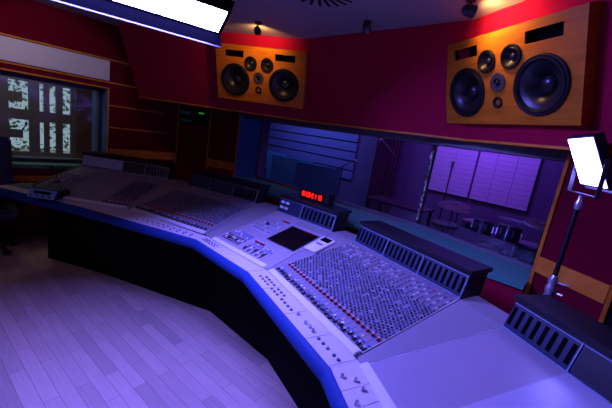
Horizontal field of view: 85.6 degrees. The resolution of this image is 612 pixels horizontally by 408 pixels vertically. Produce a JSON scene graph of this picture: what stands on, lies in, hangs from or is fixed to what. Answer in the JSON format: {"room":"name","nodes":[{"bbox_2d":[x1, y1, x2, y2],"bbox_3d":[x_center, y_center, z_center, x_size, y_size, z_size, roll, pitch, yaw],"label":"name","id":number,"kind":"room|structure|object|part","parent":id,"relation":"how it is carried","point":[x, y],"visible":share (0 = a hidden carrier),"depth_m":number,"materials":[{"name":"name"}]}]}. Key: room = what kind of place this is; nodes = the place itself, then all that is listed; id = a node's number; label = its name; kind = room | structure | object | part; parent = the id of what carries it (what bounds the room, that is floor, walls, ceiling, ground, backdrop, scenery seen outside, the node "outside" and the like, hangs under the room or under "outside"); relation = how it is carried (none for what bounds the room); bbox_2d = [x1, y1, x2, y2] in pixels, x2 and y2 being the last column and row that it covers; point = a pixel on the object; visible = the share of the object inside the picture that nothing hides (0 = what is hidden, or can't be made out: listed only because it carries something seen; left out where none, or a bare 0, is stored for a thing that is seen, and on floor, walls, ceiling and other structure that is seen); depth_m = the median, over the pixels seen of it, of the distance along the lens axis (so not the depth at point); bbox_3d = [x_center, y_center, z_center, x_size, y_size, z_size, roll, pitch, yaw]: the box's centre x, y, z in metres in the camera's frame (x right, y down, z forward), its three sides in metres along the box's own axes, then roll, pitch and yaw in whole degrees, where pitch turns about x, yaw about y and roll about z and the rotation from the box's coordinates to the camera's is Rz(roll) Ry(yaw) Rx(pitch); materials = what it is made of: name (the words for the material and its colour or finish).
{"room":"studio","nodes":[
{"label":"studio","id":0,"kind":"room"},
{"bbox_2d":[0,75,91,157],"bbox_3d":[-5.006,-1.368,4.775,0.080,2.800,6.200,19,16,41],"label":"wall","id":1,"kind":"structure","parent":0,"point":[33,114],"depth_m":5.44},
{"bbox_2d":[7,90,21,101],"bbox_3d":[-4.526,-1.675,5.134,0.040,0.150,0.170,19,16,41],"label":"trim","id":2,"kind":"structure","parent":1,"relation":"attached to","point":[12,95],"depth_m":5.12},
{"bbox_2d":[9,129,22,137],"bbox_3d":[-4.610,-1.124,5.251,0.040,0.130,0.170,19,16,41],"label":"trim","id":3,"kind":"structure","parent":1,"relation":"attached to","point":[17,133],"depth_m":5.24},
{"bbox_2d":[76,88,91,158],"bbox_3d":[-3.511,-1.359,6.325,0.020,1.688,1.500,19,16,41],"label":"wall lounge slats","id":4,"kind":"structure","parent":1,"relation":"attached to","point":[78,143],"depth_m":5.83,"materials":[{"name":"brown wood"}]},
{"bbox_2d":[0,0,187,238],"bbox_3d":[-3.733,-0.953,3.739,0.300,2.800,6.800,19,16,41],"label":"wall","id":5,"kind":"structure","parent":0,"point":[28,19],"depth_m":4.24,"materials":[{"name":"red fabric"}]},
{"bbox_2d":[13,175,50,180],"bbox_3d":[-4.412,-0.244,3.029,0.016,0.070,4.570,19,16,41],"label":"trim","id":6,"kind":"structure","parent":5,"relation":"attached to","point":[15,177],"depth_m":4.07,"materials":[{"name":"orange wood"}]},
{"bbox_2d":[0,70,106,168],"bbox_3d":[-3.885,-1.035,3.821,0.695,1.100,2.720,19,16,41],"label":"window","id":7,"kind":"structure","parent":5,"relation":"in","point":[99,95],"depth_m":4.48,"materials":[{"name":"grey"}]},
{"bbox_3d":[-3.980,-0.523,3.911,0.695,0.044,2.670,19,16,41],"label":"sill","id":8,"kind":"part","parent":7,"relation":"part of","materials":[{"name":"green paint"}]},
{"bbox_2d":[0,68,109,88],"bbox_3d":[-3.570,-1.489,3.472,0.020,0.018,2.690,19,16,41],"label":"trim","id":9,"kind":"structure","parent":5,"relation":"attached to","point":[0,68],"depth_m":3.99,"materials":[{"name":"orange wood"}]},
{"bbox_2d":[0,35,109,80],"bbox_3d":[-3.877,-1.677,3.057,0.030,0.250,3.685,19,16,41],"label":"wall panel","id":10,"kind":"object","parent":5,"relation":"attached to","point":[11,49],"visible":1,"depth_m":3.94,"materials":[{"name":"white"}]},
{"bbox_2d":[0,32,129,64],"bbox_3d":[-3.835,-1.821,3.059,0.016,0.018,5.560,19,16,41],"label":"trim","id":11,"kind":"structure","parent":5,"relation":"attached to","point":[0,32],"depth_m":3.98,"materials":[{"name":"orange wood"}]},
{"bbox_2d":[0,60,136,87],"bbox_3d":[-3.878,-1.541,3.119,0.016,0.018,5.560,19,16,41],"label":"trim","id":12,"kind":"structure","parent":5,"relation":"attached to","point":[0,60],"depth_m":4.06,"materials":[{"name":"orange wood"}]},
{"bbox_2d":[106,89,109,152],"bbox_3d":[-2.736,-1.019,4.556,0.018,1.088,0.018,19,16,41],"label":"trim","id":13,"kind":"structure","parent":5,"relation":"attached to","point":[108,89],"depth_m":4.52,"materials":[{"name":"orange wood"}]},
{"bbox_2d":[109,127,164,133],"bbox_3d":[-2.453,-1.079,4.841,0.016,0.018,0.770,19,16,41],"label":"trim","id":14,"kind":"structure","parent":5,"relation":"attached to","point":[109,127],"depth_m":4.80,"materials":[{"name":"orange wood"}]},
{"bbox_2d":[110,105,165,113],"bbox_3d":[-2.409,-1.364,4.780,0.016,0.018,0.770,19,16,41],"label":"trim","id":15,"kind":"structure","parent":5,"relation":"attached to","point":[110,105],"depth_m":4.75,"materials":[{"name":"orange wood"}]},
{"bbox_2d":[108,148,175,159],"bbox_3d":[-2.439,-0.745,4.981,0.016,0.120,0.960,19,16,41],"label":"trim","id":16,"kind":"structure","parent":5,"relation":"attached to","point":[134,153],"depth_m":4.99,"materials":[{"name":"orange wood"}]},
{"bbox_2d":[0,148,297,407],"bbox_3d":[-4.253,0.466,3.788,17.200,0.120,6.420,19,16,41],"label":"floor","id":17,"kind":"structure","parent":0,"point":[72,336],"depth_m":2.55,"materials":[{"name":"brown wood"}]},
{"bbox_2d":[0,137,20,255],"bbox_3d":[-3.498,-0.087,3.589,0.558,1.254,0.662,19,16,41],"label":"office chair","id":18,"kind":"object","parent":17,"relation":"on","point":[8,210],"visible":0.82,"depth_m":3.78,"materials":[{"name":"black leather"}]},
{"bbox_3d":[-3.498,0.416,3.781,0.056,0.090,0.248,15,13,27],"label":"leg","id":19,"kind":"part","parent":18,"relation":"part of","materials":[{"name":"black paint"}]},
{"bbox_3d":[-3.613,-0.375,3.678,0.135,0.768,0.520,19,16,41],"label":"backrest","id":20,"kind":"part","parent":18,"relation":"part of","materials":[{"name":"black leather"}]},
{"bbox_3d":[-3.500,0.068,3.601,0.500,0.110,0.520,19,16,41],"label":"seat","id":21,"kind":"part","parent":18,"relation":"part of","materials":[{"name":"black leather"}]},
{"bbox_3d":[-3.271,-0.050,3.776,0.322,0.269,0.081,19,16,41],"label":"armrest","id":22,"kind":"part","parent":18,"relation":"part of","materials":[{"name":"black paint"}]},
{"bbox_2d":[0,151,611,407],"bbox_3d":[-0.629,0.611,2.562,6.037,1.179,2.346,19,16,41],"label":"mixing console","id":23,"kind":"object","parent":17,"relation":"on","point":[384,315],"visible":1,"depth_m":2.18,"materials":[{"name":"blue grey paint"},{"name":"black paint"}]},
{"bbox_2d":[10,183,33,188],"bbox_3d":[-3.005,-0.187,3.690,0.276,0.074,0.436,9,12,1],"label":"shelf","id":24,"kind":"object","parent":23,"relation":"attached to","point":[18,185],"depth_m":3.51,"materials":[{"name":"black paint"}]},
{"bbox_2d":[27,185,69,200],"bbox_3d":[-2.541,-0.111,3.262,0.270,0.085,0.223,9,12,0],"label":"controller","id":25,"kind":"object","parent":23,"relation":"on","point":[51,193],"visible":1,"depth_m":3.19,"materials":[{"name":"black paint"}]},
{"bbox_3d":[-2.543,-0.096,3.183,0.262,0.092,0.005,9,-23,0],"label":"panel","id":26,"kind":"part","parent":25,"relation":"part of","materials":[{"name":"grey plastic"}]},
{"bbox_2d":[49,166,60,182],"bbox_3d":[-2.698,-0.318,3.539,0.060,0.194,0.142,11,12,10],"label":"gooseneck microphone","id":27,"kind":"object","parent":23,"relation":"on","point":[51,167],"visible":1,"depth_m":3.57,"materials":[{"name":"grey metal"}]},
{"bbox_3d":[-2.508,-0.043,3.305,1.510,0.051,0.165,10,12,8],"label":"armrest","id":28,"kind":"part","parent":23,"relation":"part of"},
{"bbox_3d":[-2.520,-0.509,4.094,0.504,0.119,0.004,9,-4,1],"label":"blank plate","id":29,"kind":"part","parent":23,"relation":"part of","materials":[{"name":"grey metal"}]},
{"bbox_3d":[-2.520,-0.509,4.096,0.512,0.131,0.006,9,-4,1],"label":"meter panel","id":30,"kind":"part","parent":23,"relation":"part of","materials":[{"name":"grey metal"}]},
{"bbox_3d":[-2.125,-0.447,4.087,0.256,0.115,0.003,9,-4,1],"label":"blank plate","id":31,"kind":"part","parent":23,"relation":"part of","materials":[{"name":"black metal"}]},
{"bbox_3d":[-2.125,-0.447,4.089,0.272,0.131,0.006,9,-4,1],"label":"meter panel","id":32,"kind":"part","parent":23,"relation":"part of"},
{"bbox_3d":[-1.473,0.164,3.078,1.359,0.051,0.222,12,12,17],"label":"armrest","id":33,"kind":"part","parent":23,"relation":"part of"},
{"bbox_3d":[-1.843,-0.403,4.084,0.282,0.131,0.006,9,-4,1],"label":"meter panel","id":34,"kind":"part","parent":23,"relation":"part of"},
{"bbox_3d":[-1.544,-0.065,3.767,0.398,0.284,1.032,9,12,1],"label":"corner panel","id":35,"kind":"part","parent":23,"relation":"part of","materials":[{"name":"grey metal"}]},
{"bbox_3d":[-1.242,-0.261,3.851,0.302,0.131,0.006,14,-3,24],"label":"meter panel","id":36,"kind":"part","parent":23,"relation":"part of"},
{"bbox_3d":[-1.243,-0.262,3.849,0.270,0.103,0.004,14,-3,23],"label":"blank plate","id":37,"kind":"part","parent":23,"relation":"part of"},
{"bbox_3d":[-0.953,-0.190,3.721,0.332,0.131,0.006,14,-3,24],"label":"meter panel","id":38,"kind":"part","parent":23,"relation":"part of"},
{"bbox_3d":[-0.954,-0.190,3.719,0.300,0.103,0.004,14,-3,23],"label":"blank plate","id":39,"kind":"part","parent":23,"relation":"part of","materials":[{"name":"grey metal"}]},
{"bbox_3d":[-0.607,0.404,2.572,0.803,0.051,0.114,19,15,39],"label":"armrest","id":40,"kind":"part","parent":23,"relation":"part of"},
{"bbox_3d":[-0.632,0.183,3.257,0.354,0.284,0.920,18,15,39],"label":"corner panel","id":41,"kind":"part","parent":23,"relation":"part of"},
{"bbox_3d":[-0.664,-0.118,3.591,0.302,0.131,0.006,14,-3,24],"label":"meter panel","id":42,"kind":"part","parent":23,"relation":"part of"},
{"bbox_3d":[-0.157,0.034,3.243,0.302,0.131,0.006,18,-1,39],"label":"meter panel","id":43,"kind":"part","parent":23,"relation":"part of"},
{"bbox_3d":[-0.086,0.621,1.928,0.140,0.051,1.048,1,14,-32],"label":"armrest","id":44,"kind":"part","parent":23,"relation":"part of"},
{"bbox_3d":[0.119,0.434,2.619,0.293,0.284,0.920,19,16,41],"label":"corner panel","id":45,"kind":"part","parent":23,"relation":"part of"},
{"bbox_3d":[0.055,0.215,2.966,0.360,0.003,0.075,18,29,39],"label":"plate","id":46,"kind":"part","parent":23,"relation":"part of","materials":[{"name":"grey metal"}]},
{"bbox_2d":[299,187,334,205],"bbox_3d":[0.103,-0.076,3.189,0.355,0.108,0.116,18,15,37],"label":"display","id":47,"kind":"object","parent":23,"relation":"on","point":[325,198],"visible":1,"depth_m":3.12,"materials":[{"name":"black paint"}]},
{"bbox_3d":[0.103,0.120,3.025,0.382,0.131,0.006,18,-1,39],"label":"meter panel","id":48,"kind":"part","parent":23,"relation":"part of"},
{"bbox_2d":[304,236,334,252],"bbox_3d":[0.112,0.327,2.661,0.125,0.076,0.240,19,16,41],"label":"remote","id":49,"kind":"object","parent":23,"relation":"on","point":[320,244],"visible":1,"depth_m":2.64,"materials":[{"name":"white plastic"}]},
{"bbox_3d":[0.198,0.773,1.294,0.022,0.022,0.022,19,16,41],"label":"chrome knob","id":50,"kind":"part","parent":23,"relation":"part of","materials":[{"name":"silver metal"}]},
{"bbox_3d":[0.345,0.912,0.869,0.144,0.051,1.377,5,12,-16],"label":"armrest","id":51,"kind":"part","parent":23,"relation":"part of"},
{"bbox_3d":[0.234,0.758,1.364,0.022,0.022,0.022,19,16,41],"label":"chrome knob","id":52,"kind":"part","parent":23,"relation":"part of","materials":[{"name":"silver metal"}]},
{"bbox_3d":[0.508,0.278,2.575,0.006,0.131,0.314,20,3,-35],"label":"meter panel","id":53,"kind":"part","parent":23,"relation":"part of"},
{"bbox_3d":[0.675,0.359,2.312,0.006,0.131,0.314,20,3,-35],"label":"meter panel","id":54,"kind":"part","parent":23,"relation":"part of","materials":[{"name":"grey metal"}]},
{"bbox_3d":[0.657,0.706,1.724,0.915,0.284,0.321,4,13,-22],"label":"corner panel","id":55,"kind":"part","parent":23,"relation":"part of","materials":[{"name":"grey metal"}]},
{"bbox_3d":[0.842,0.440,2.051,0.006,0.131,0.310,20,3,-35],"label":"meter panel","id":56,"kind":"part","parent":23,"relation":"part of","materials":[{"name":"grey metal"}]},
{"bbox_3d":[0.790,0.879,0.991,0.772,0.100,1.300,-9,16,-13],"label":"blank panel","id":57,"kind":"part","parent":23,"relation":"part of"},
{"bbox_3d":[0.841,0.864,0.827,0.734,0.006,0.965,-9,16,-13],"label":"raised panel","id":58,"kind":"part","parent":23,"relation":"part of","materials":[{"name":"grey"}]},
{"bbox_3d":[1.065,0.590,1.507,0.006,0.131,0.322,22,7,-19],"label":"meter panel","id":59,"kind":"part","parent":23,"relation":"part of","materials":[{"name":"grey metal"}]},
{"bbox_3d":[1.226,0.743,0.902,0.006,0.131,0.952,22,7,-19],"label":"meter panel","id":60,"kind":"part","parent":23,"relation":"part of","materials":[{"name":"grey metal"}]},
{"bbox_3d":[1.224,0.742,0.901,0.004,0.115,0.936,22,7,-19],"label":"blank plate","id":61,"kind":"part","parent":23,"relation":"part of","materials":[{"name":"grey metal"}]},
{"bbox_2d":[543,195,582,297],"bbox_3d":[1.324,0.777,1.915,0.309,1.698,0.273,19,16,41],"label":"stand","id":62,"kind":"object","parent":17,"relation":"on","point":[550,288],"visible":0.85,"depth_m":1.83,"materials":[{"name":"grey metal"}]},
{"bbox_2d":[567,132,611,198],"bbox_3d":[1.491,-0.204,1.735,0.169,0.314,0.345,12,12,17],"label":"led panel light","id":63,"kind":"object","parent":62,"relation":"on","point":[591,154],"visible":1,"depth_m":1.66,"materials":[{"name":"black paint"}]},
{"bbox_2d":[568,137,606,187],"bbox_3d":[1.472,-0.220,1.734,0.005,0.258,0.282,-17,3,21],"label":"diffuser","id":64,"kind":"object","parent":63,"relation":"attached to","point":[584,152],"depth_m":1.72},
{"bbox_3d":[1.462,-0.139,1.582,0.035,0.035,0.008,-17,3,21],"label":"plate","id":65,"kind":"part","parent":63,"relation":"part of","materials":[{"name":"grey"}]},
{"bbox_2d":[175,105,239,181],"bbox_3d":[-1.619,-0.524,5.312,1.037,1.950,0.080,11,12,12],"label":"wall","id":66,"kind":"structure","parent":0,"point":[192,139],"depth_m":5.18,"materials":[{"name":"red fabric"}]},
{"bbox_2d":[175,105,179,162],"bbox_3d":[-2.128,-0.610,5.376,0.018,1.940,0.018,19,16,41],"label":"trim","id":67,"kind":"structure","parent":66,"relation":"attached to","point":[179,105],"depth_m":5.27,"materials":[{"name":"orange wood"}]},
{"bbox_2d":[179,107,209,126],"bbox_3d":[-1.745,-1.350,5.134,0.513,0.245,0.048,11,12,12],"label":"rack","id":68,"kind":"object","parent":66,"relation":"attached to","point":[196,117],"visible":1,"depth_m":5.12,"materials":[{"name":"black metal"}]},
{"bbox_2d":[205,110,211,170],"bbox_3d":[-1.598,-0.504,5.261,0.018,1.940,0.018,19,16,41],"label":"trim","id":69,"kind":"structure","parent":66,"relation":"attached to","point":[210,110],"depth_m":5.15,"materials":[{"name":"orange wood"}]},
{"bbox_2d":[207,159,233,170],"bbox_3d":[-1.341,-0.618,5.176,0.455,0.120,0.016,11,12,12],"label":"trim","id":70,"kind":"structure","parent":66,"relation":"attached to","point":[210,162],"depth_m":5.17,"materials":[{"name":"orange wood"}]},
{"bbox_2d":[233,114,240,176],"bbox_3d":[-1.134,-0.412,5.159,0.018,1.940,0.018,19,16,41],"label":"trim","id":71,"kind":"structure","parent":66,"relation":"attached to","point":[239,114],"depth_m":5.05,"materials":[{"name":"orange wood"}]},
{"bbox_2d":[234,113,261,176],"bbox_3d":[-0.977,-0.431,5.341,0.460,1.950,0.087,-1,15,-38],"label":"wall","id":72,"kind":"structure","parent":0,"point":[249,130],"depth_m":5.19,"materials":[{"name":"blue paint"}]},
{"bbox_2d":[34,0,524,38],"bbox_3d":[-1.041,-1.531,1.224,6.950,0.150,7.300,19,16,41],"label":"ceiling","id":73,"kind":"structure","parent":0,"point":[279,18],"depth_m":2.81,"materials":[{"name":"grey"}]},
{"bbox_2d":[49,0,234,48],"bbox_3d":[-0.925,-1.298,1.855,1.010,0.526,0.266,0,14,-34],"label":"ceiling light","id":74,"kind":"object","parent":73,"relation":"hanging from","point":[201,21],"visible":1,"depth_m":2.01,"materials":[{"name":"white plastic"}]},
{"bbox_2d":[115,0,226,31],"bbox_3d":[-0.945,-1.194,1.883,0.970,0.008,0.192,0,-16,-34],"label":"diffuser","id":75,"kind":"object","parent":74,"relation":"attached to","point":[202,15],"depth_m":2.03,"materials":[{"name":"white plastic"}]},
{"bbox_3d":[-0.871,-1.233,1.775,1.010,0.065,0.006,0,55,-34],"label":"barn door","id":76,"kind":"part","parent":74,"relation":"part of","materials":[{"name":"black"}]},
{"bbox_2d":[254,21,261,35],"bbox_3d":[-0.480,-1.744,3.279,0.076,0.115,0.083,8,12,-5],"label":"ceiling spotlight","id":77,"kind":"object","parent":73,"relation":"attached to","point":[257,30],"visible":1,"depth_m":3.26,"materials":[{"name":"grey metal"}]},
{"bbox_2d":[291,0,379,11],"bbox_3d":[0.078,-1.502,2.304,0.660,0.018,0.660,17,14,34],"label":"ceiling vent","id":78,"kind":"object","parent":73,"relation":"in","point":[308,5],"visible":1,"depth_m":2.52,"materials":[{"name":"grey metal"}]},
{"bbox_2d":[363,20,371,33],"bbox_3d":[0.518,-1.500,2.817,0.076,0.102,0.096,19,16,41],"label":"ceiling spotlight","id":79,"kind":"object","parent":73,"relation":"attached to","point":[367,29],"visible":1,"depth_m":2.79,"materials":[{"name":"grey metal"}]},
{"bbox_2d":[461,0,477,18],"bbox_3d":[1.051,-1.265,2.128,0.083,0.115,0.076,8,12,-6],"label":"ceiling spotlight","id":80,"kind":"object","parent":73,"relation":"attached to","point":[469,10],"visible":1,"depth_m":2.11,"materials":[{"name":"grey metal"}]},
{"bbox_2d":[117,0,611,154],"bbox_3d":[0.534,-1.131,2.909,6.280,0.850,2.433,19,16,41],"label":"wall","id":81,"kind":"structure","parent":0,"point":[395,79],"depth_m":3.18,"materials":[{"name":"red paint"}]},
{"bbox_2d":[139,96,310,122],"bbox_3d":[-1.108,-1.230,4.262,2.437,0.018,0.034,11,12,12],"label":"trim","id":82,"kind":"structure","parent":81,"relation":"attached to","point":[139,96],"depth_m":4.23,"materials":[{"name":"orange wood"}]},
{"bbox_2d":[216,43,307,108],"bbox_3d":[-0.530,-1.506,3.881,1.100,0.609,0.262,11,12,12],"label":"speaker","id":83,"kind":"object","parent":81,"relation":"attached to","point":[265,75],"visible":1,"depth_m":3.84,"materials":[{"name":"brown wood"}]},
{"bbox_2d":[256,122,415,225],"bbox_3d":[0.285,-0.559,4.444,2.767,0.960,0.061,19,15,39],"label":"window","id":84,"kind":"structure","parent":81,"relation":"in","point":[263,127],"depth_m":4.88,"materials":[{"name":"grey"}]},
{"bbox_2d":[310,121,464,140],"bbox_3d":[0.711,-0.770,3.408,1.828,0.018,0.030,19,16,41],"label":"trim","id":85,"kind":"structure","parent":81,"relation":"attached to","point":[401,132],"depth_m":3.25,"materials":[{"name":"orange wood"}]},
{"bbox_2d":[244,114,570,269],"bbox_3d":[0.638,-0.377,3.841,1.530,0.960,4.316,0,14,-35],"label":"window","id":86,"kind":"structure","parent":81,"relation":"in","point":[467,243],"depth_m":3.29,"materials":[{"name":"grey"}]},
{"bbox_2d":[446,0,602,125],"bbox_3d":[1.360,-0.864,2.263,0.280,0.606,1.100,5,12,-18],"label":"speaker","id":87,"kind":"object","parent":81,"relation":"attached to","point":[542,70],"visible":1,"depth_m":2.04,"materials":[{"name":"brown wood"}]},
{"bbox_2d":[465,139,611,153],"bbox_3d":[1.734,-0.220,1.553,0.032,0.018,2.697,5,12,-18],"label":"trim","id":88,"kind":"structure","parent":81,"relation":"attached to","point":[468,140],"depth_m":2.28,"materials":[{"name":"orange wood"}]},
{"bbox_2d":[266,195,525,313],"bbox_3d":[0.112,0.572,3.823,0.312,0.955,3.997,-2,16,-43],"label":"wall","id":89,"kind":"structure","parent":0,"point":[500,295],"depth_m":2.47,"materials":[{"name":"red fabric"}]},
{"bbox_2d":[236,177,531,289],"bbox_3d":[0.430,0.103,3.850,4.150,0.035,0.830,19,16,41],"label":"window sill","id":90,"kind":"structure","parent":89,"relation":"on","point":[506,272],"depth_m":3.16,"materials":[{"name":"green paint"}]},
{"bbox_2d":[268,129,564,255],"bbox_3d":[1.665,-1.378,8.905,12.400,3.100,0.150,19,16,41],"label":"wall","id":91,"kind":"structure","parent":0,"point":[414,160],"depth_m":7.70,"materials":[{"name":"paint"}]},
{"bbox_2d":[267,123,359,179],"bbox_3d":[-0.563,-2.482,10.791,5.600,2.300,0.060,19,16,41],"label":"acoustic panel","id":92,"kind":"structure","parent":91,"relation":"attached to","point":[349,146],"depth_m":9.95,"materials":[{"name":"fabric"}]},
{"bbox_2d":[366,138,403,213],"bbox_3d":[2.008,-1.004,8.290,0.720,2.670,0.080,19,16,41],"label":"curtain","id":93,"kind":"object","parent":91,"relation":"attached to","point":[382,151],"visible":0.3,"depth_m":8.32,"materials":[{"name":"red fabric"}]},
{"bbox_2d":[428,146,458,192],"bbox_3d":[3.092,-1.031,7.424,0.548,1.500,0.069,19,16,41],"label":"acoustic panel","id":94,"kind":"object","parent":91,"relation":"attached to","point":[445,156],"visible":0.41,"depth_m":7.42,"materials":[{"name":"grey fabric"}]},
{"bbox_2d":[448,149,479,197],"bbox_3d":[3.439,-0.910,7.104,0.416,1.500,0.069,19,16,41],"label":"acoustic panel","id":95,"kind":"object","parent":91,"relation":"attached to","point":[466,160],"visible":0.65,"depth_m":7.12,"materials":[{"name":"grey fabric"}]},
{"bbox_2d":[469,151,498,201],"bbox_3d":[3.742,-0.804,6.825,0.343,1.500,0.069,19,16,41],"label":"acoustic panel","id":96,"kind":"object","parent":91,"relation":"attached to","point":[487,162],"visible":0.73,"depth_m":6.85,"materials":[{"name":"grey fabric"}]},
{"bbox_2d":[487,154,519,206],"bbox_3d":[3.994,-0.716,6.593,0.354,1.500,0.069,19,16,41],"label":"acoustic panel","id":97,"kind":"object","parent":91,"relation":"attached to","point":[506,166],"visible":0.66,"depth_m":6.61,"materials":[{"name":"grey fabric"}]},
{"bbox_2d":[506,156,541,210],"bbox_3d":[4.252,-0.627,6.356,0.356,1.500,0.069,19,16,41],"label":"acoustic panel","id":98,"kind":"object","parent":91,"relation":"attached to","point":[527,170],"visible":0.66,"depth_m":6.38,"materials":[{"name":"grey fabric"}]},
{"bbox_2d":[528,152,611,327],"bbox_3d":[1.949,0.816,1.580,0.086,1.950,1.877,5,12,-17],"label":"wall","id":99,"kind":"structure","parent":0,"point":[589,249],"depth_m":2.13,"materials":[{"name":"red paint"}]},
{"bbox_2d":[524,153,571,293],"bbox_3d":[1.652,0.592,2.443,0.022,1.940,0.022,19,16,41],"label":"trim","id":100,"kind":"structure","parent":99,"relation":"attached to","point":[569,155],"depth_m":2.34,"materials":[{"name":"orange wood"}]},
{"bbox_2d":[535,256,610,303],"bbox_3d":[1.741,0.490,2.184,0.017,0.120,0.453,5,12,-17],"label":"trim","id":101,"kind":"structure","parent":99,"relation":"attached to","point":[592,288],"depth_m":2.13,"materials":[{"name":"orange wood"}]},
{"bbox_2d":[598,285,611,322],"bbox_3d":[1.780,0.707,1.993,0.022,1.940,0.022,19,16,41],"label":"trim","id":102,"kind":"structure","parent":99,"relation":"attached to","point":[609,297],"depth_m":1.97,"materials":[{"name":"orange wood"}]},
{"bbox_3d":[-0.123,0.290,7.595,12.800,0.120,4.770,19,16,41],"label":"floor","id":103,"kind":"structure","parent":0,"visible":0},
{"bbox_2d":[265,151,286,178],"bbox_3d":[-1.145,-1.069,10.238,1.200,1.120,0.360,16,14,33],"label":"screen","id":104,"kind":"object","parent":103,"relation":"on","point":[269,157],"visible":0.07,"depth_m":10.14,"materials":[{"name":"teal fabric"}]},
{"bbox_2d":[270,154,314,185],"bbox_3d":[-0.422,-0.701,9.029,1.300,1.120,0.360,15,13,27],"label":"screen","id":105,"kind":"object","parent":103,"relation":"on","point":[283,168],"visible":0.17,"depth_m":9.04,"materials":[{"name":"teal fabric"}]},
{"bbox_2d":[294,161,340,198],"bbox_3d":[0.227,-0.388,8.023,1.150,1.120,0.360,14,13,24],"label":"screen","id":106,"kind":"object","parent":103,"relation":"on","point":[323,178],"visible":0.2,"depth_m":7.91,"materials":[{"name":"teal fabric"}]},
{"bbox_2d":[336,159,357,198],"bbox_3d":[0.777,-0.288,7.155,0.300,1.446,0.803,3,13,-24],"label":"microphone stand","id":107,"kind":"object","parent":103,"relation":"on","point":[355,160],"visible":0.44,"depth_m":7.21,"materials":[{"name":"grey metal"}]},
{"bbox_2d":[378,138,395,210],"bbox_3d":[1.566,-0.393,7.001,0.300,1.946,0.803,5,12,-16],"label":"microphone stand","id":108,"kind":"object","parent":103,"relation":"on","point":[381,139],"visible":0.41,"depth_m":6.82,"materials":[{"name":"grey metal"}]},
{"bbox_2d":[365,196,434,226],"bbox_3d":[1.643,0.383,6.119,1.100,0.830,0.600,19,16,41],"label":"bench","id":109,"kind":"object","parent":103,"relation":"on","point":[382,199],"visible":0.58,"depth_m":5.95,"materials":[{"name":"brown wood"}]},
{"bbox_3d":[2.175,0.509,5.982,0.040,0.800,0.040,19,16,41],"label":"leg","id":110,"kind":"part","parent":109,"relation":"part of","materials":[{"name":"black paint"}]},
{"bbox_2d":[430,219,458,231],"bbox_3d":[2.078,0.669,5.149,0.444,0.796,0.449,19,16,41],"label":"round stool","id":111,"kind":"object","parent":103,"relation":"on","point":[444,224],"visible":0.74,"depth_m":4.99,"materials":[{"name":"grey plastic"}]},
{"bbox_2d":[436,161,453,229],"bbox_3d":[2.579,0.045,6.245,0.300,1.710,0.300,16,14,30],"label":"microphone stand","id":112,"kind":"object","parent":103,"relation":"on","point":[452,162],"visible":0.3,"depth_m":6.15,"materials":[{"name":"grey metal"}]},
{"bbox_2d":[438,201,546,292],"bbox_3d":[3.018,0.612,5.377,1.826,1.113,1.178,19,16,41],"label":"drum kit","id":113,"kind":"object","parent":103,"relation":"on","point":[525,251],"visible":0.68,"depth_m":5.14,"materials":[{"name":"grey"}]},
{"label":"outside","id":114,"kind":"structure","parent":0,"visible":0},
{"bbox_2d":[8,79,69,151],"bbox_3d":[-5.351,-1.616,6.452,1.014,2.600,3.480,19,16,41],"label":"foliage","id":115,"kind":"object","parent":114,"point":[9,80],"visible":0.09,"depth_m":6.46,"materials":[{"name":"green plant"}]}
]}

